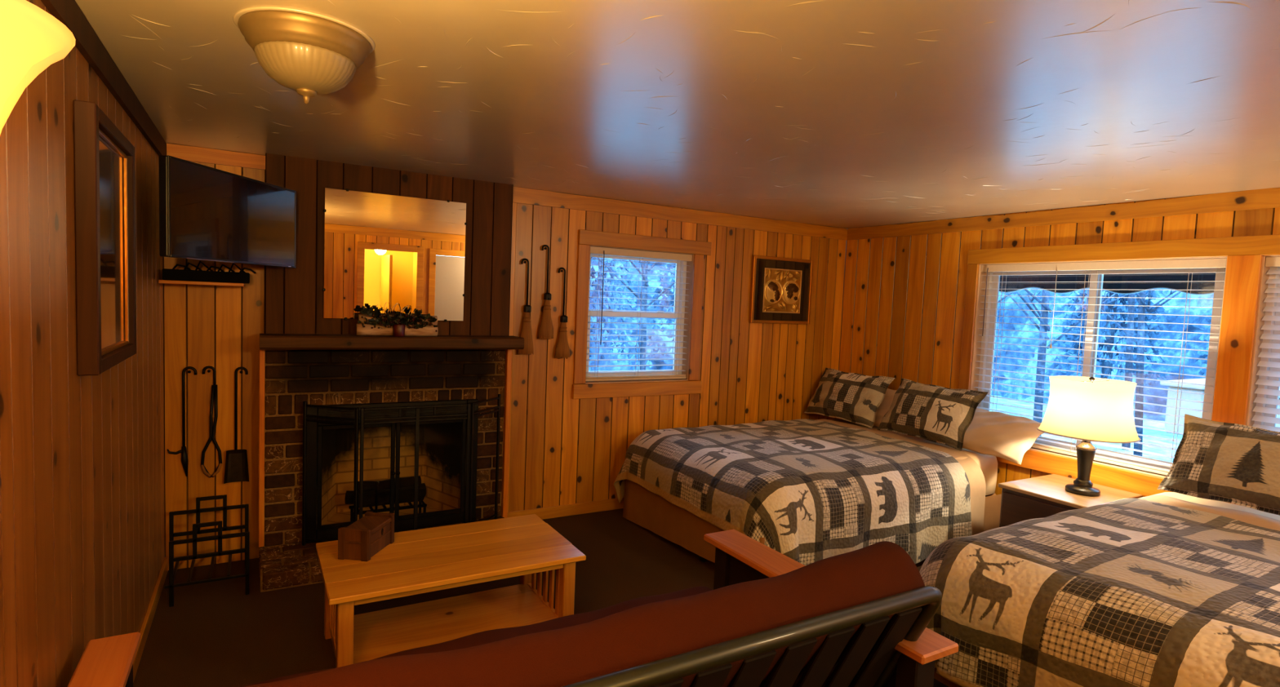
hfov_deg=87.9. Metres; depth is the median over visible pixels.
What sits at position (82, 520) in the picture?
wall
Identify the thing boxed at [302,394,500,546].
fire screen
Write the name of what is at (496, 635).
seat cushion
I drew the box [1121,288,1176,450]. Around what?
bare tree
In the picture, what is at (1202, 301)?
trees
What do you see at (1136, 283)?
awning
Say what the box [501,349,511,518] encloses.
trim
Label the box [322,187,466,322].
wall mirror
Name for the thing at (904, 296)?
wall
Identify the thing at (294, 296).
wall
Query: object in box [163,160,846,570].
wall
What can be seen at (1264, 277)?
window
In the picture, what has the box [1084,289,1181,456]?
bare tree
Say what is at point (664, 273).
conifer tree
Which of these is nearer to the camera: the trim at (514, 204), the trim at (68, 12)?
the trim at (68, 12)
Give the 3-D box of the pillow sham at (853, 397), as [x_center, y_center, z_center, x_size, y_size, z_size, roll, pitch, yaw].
[1.773,0.452,5.695,0.258,0.408,0.771,0,4,-30]
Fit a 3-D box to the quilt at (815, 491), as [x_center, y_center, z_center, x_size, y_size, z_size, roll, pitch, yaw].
[0.977,1.007,4.674,1.789,0.674,1.856,0,4,-30]
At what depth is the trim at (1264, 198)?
4.30 m
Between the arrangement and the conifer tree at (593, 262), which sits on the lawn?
the conifer tree at (593, 262)
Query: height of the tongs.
0.638 m
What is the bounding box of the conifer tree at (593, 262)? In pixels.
[589,257,653,371]
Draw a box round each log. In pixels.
[344,483,426,504]
[357,475,421,492]
[357,489,425,507]
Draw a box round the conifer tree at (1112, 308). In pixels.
[1044,289,1169,391]
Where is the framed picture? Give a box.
[748,255,813,324]
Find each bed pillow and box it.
[873,388,897,426]
[915,408,1044,465]
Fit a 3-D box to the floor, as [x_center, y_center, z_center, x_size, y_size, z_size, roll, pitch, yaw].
[0.995,1.488,2.598,5.310,0.001,5.770,0,4,-30]
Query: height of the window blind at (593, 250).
0.997 m
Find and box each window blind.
[585,246,692,381]
[974,257,1226,475]
[1251,257,1279,432]
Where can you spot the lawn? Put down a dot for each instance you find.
(1021, 404)
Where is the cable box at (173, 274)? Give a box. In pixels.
[162,261,255,283]
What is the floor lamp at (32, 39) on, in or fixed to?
on the floor
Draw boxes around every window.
[572,229,711,399]
[958,234,1279,506]
[1245,254,1279,426]
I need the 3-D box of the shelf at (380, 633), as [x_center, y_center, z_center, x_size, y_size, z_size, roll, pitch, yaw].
[-0.889,1.303,3.089,0.938,0.018,0.497,0,4,-30]
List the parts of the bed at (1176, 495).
mattress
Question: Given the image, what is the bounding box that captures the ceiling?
[75,0,1279,229]
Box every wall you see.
[0,0,164,686]
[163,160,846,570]
[264,153,513,336]
[835,196,1279,497]
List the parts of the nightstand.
drawer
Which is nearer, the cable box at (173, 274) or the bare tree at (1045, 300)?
the cable box at (173, 274)
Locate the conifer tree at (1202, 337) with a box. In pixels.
[1195,297,1213,378]
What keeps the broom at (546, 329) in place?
hanging from the wall at (564, 450)
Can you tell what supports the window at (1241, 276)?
in the wall at (904, 296)
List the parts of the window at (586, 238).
casing, sash, sill, casing, casing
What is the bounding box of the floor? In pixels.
[133,508,947,686]
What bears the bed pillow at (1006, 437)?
on the bed at (646, 509)
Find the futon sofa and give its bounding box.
[67,529,958,686]
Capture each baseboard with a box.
[133,557,168,682]
[506,497,624,519]
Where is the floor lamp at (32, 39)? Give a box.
[0,0,75,135]
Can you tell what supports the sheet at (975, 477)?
on the bed at (646, 509)
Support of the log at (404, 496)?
on the fireplace
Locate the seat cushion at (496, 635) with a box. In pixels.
[240,586,711,686]
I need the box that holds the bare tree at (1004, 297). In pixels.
[998,292,1013,302]
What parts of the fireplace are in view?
leg, glass door, andiron post, fire grate, door frame, leg, glass door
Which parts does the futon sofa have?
armrest, leg, leg, rail, arm panel, armrest, leg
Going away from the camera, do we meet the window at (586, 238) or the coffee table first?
the coffee table
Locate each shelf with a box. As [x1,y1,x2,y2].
[158,280,244,286]
[259,333,524,350]
[353,584,557,664]
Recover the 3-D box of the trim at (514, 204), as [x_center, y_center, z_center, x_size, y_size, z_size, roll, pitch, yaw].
[-0.909,0.114,4.591,0.053,2.160,0.022,0,4,-30]
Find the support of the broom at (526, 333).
hanging from the wall at (564, 450)
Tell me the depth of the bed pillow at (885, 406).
5.51 m
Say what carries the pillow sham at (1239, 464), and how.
on the sheet at (1254, 519)
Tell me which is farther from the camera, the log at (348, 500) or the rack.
the log at (348, 500)
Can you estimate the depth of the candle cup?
3.93 m
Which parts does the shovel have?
blade, handle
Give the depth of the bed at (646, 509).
4.59 m
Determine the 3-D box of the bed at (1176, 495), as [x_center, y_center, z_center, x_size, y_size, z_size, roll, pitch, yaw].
[2.522,1.218,2.677,2.188,0.650,1.576,0,4,-30]
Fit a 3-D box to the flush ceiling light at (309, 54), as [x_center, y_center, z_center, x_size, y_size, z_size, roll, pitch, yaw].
[-0.980,-0.807,1.952,0.372,0.200,0.372,0,4,-30]
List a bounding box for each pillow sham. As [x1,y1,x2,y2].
[804,368,895,428]
[877,378,988,451]
[1156,413,1279,515]
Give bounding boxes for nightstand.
[998,474,1142,527]
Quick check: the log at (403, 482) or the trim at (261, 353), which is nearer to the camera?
the trim at (261, 353)
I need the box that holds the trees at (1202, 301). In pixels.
[588,257,1213,421]
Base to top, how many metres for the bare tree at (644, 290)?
5.718 m
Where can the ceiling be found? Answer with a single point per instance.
(846, 114)
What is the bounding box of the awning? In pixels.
[999,272,1215,295]
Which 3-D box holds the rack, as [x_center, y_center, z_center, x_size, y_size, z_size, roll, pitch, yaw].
[-2.285,1.076,3.516,0.375,0.436,0.388,0,4,-30]
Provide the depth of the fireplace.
4.15 m
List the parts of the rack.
frame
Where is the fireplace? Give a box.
[258,349,505,592]
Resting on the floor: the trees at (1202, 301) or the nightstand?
the nightstand
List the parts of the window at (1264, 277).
sash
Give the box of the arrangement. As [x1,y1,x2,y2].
[355,304,438,337]
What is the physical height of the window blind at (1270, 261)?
1.292 m
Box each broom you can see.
[517,258,533,355]
[537,244,553,339]
[554,267,569,359]
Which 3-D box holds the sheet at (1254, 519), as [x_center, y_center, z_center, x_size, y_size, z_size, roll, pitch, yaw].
[2.988,1.059,2.968,0.450,0.397,1.736,0,4,-30]
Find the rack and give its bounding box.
[164,494,249,607]
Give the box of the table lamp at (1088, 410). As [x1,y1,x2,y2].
[1036,375,1141,496]
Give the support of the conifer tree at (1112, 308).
on the lawn
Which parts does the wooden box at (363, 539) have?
panel, lid, panel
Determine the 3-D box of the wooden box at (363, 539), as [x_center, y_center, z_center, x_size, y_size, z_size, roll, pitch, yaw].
[-1.235,0.871,3.008,0.138,0.136,0.247,3,4,6]
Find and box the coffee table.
[315,514,586,668]
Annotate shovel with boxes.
[223,366,248,484]
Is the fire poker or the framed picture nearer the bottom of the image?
the fire poker
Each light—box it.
[232,6,375,103]
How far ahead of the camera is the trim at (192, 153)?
3.66 m
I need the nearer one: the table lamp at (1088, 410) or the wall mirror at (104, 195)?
the wall mirror at (104, 195)
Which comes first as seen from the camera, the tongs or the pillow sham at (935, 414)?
the tongs
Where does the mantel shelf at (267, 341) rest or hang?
on the fireplace
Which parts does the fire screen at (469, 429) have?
screen panel, screen panel, screen panel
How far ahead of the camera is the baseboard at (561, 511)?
4.92 m
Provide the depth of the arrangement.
3.94 m
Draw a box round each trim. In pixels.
[40,0,166,155]
[166,143,265,169]
[258,345,265,547]
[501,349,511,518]
[507,202,516,512]
[512,186,847,240]
[845,187,1279,240]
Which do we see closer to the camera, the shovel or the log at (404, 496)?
the shovel
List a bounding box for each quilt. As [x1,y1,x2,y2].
[613,418,971,565]
[919,498,1279,686]
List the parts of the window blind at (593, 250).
rail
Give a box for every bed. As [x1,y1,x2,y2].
[622,418,1001,563]
[933,492,1279,686]
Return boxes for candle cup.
[392,324,405,337]
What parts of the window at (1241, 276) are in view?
casing, pane, sash, sill, casing, casing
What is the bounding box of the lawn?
[990,395,1182,462]
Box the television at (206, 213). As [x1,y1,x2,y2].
[158,155,296,267]
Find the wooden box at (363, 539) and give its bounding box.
[337,511,394,562]
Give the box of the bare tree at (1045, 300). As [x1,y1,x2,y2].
[1007,289,1127,436]
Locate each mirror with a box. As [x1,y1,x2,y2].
[73,99,136,375]
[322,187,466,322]
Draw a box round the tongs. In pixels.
[200,365,222,477]
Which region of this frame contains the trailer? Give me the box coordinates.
[1160,378,1279,462]
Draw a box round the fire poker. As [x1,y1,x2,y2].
[166,366,196,476]
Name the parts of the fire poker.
handle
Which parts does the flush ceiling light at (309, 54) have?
lamp shade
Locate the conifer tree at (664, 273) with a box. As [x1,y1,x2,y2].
[634,262,675,364]
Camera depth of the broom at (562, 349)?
4.75 m
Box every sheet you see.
[816,419,986,535]
[1140,495,1279,531]
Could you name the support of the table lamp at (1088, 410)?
on the nightstand
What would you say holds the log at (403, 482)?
on the log at (348, 500)
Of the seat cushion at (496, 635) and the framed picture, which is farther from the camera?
the framed picture
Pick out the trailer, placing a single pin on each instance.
(1189, 388)
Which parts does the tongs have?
arm, handle, arm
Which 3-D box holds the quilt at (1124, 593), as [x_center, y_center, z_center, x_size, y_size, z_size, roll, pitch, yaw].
[2.210,1.188,2.542,1.664,0.689,1.829,0,4,-30]
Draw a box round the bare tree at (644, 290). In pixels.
[597,257,675,370]
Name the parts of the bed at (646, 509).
mattress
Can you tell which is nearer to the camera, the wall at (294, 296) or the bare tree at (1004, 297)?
the wall at (294, 296)
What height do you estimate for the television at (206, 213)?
0.426 m
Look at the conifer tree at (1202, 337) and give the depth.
12.14 m
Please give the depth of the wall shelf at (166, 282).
3.48 m
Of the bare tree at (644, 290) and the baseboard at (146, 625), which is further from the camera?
the bare tree at (644, 290)
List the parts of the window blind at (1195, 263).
pull cord, rail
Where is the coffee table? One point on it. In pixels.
(424, 561)
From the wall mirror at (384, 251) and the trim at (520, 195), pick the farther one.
the trim at (520, 195)
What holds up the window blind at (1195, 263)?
attached to the window at (1241, 276)
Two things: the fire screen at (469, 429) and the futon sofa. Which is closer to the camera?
the futon sofa

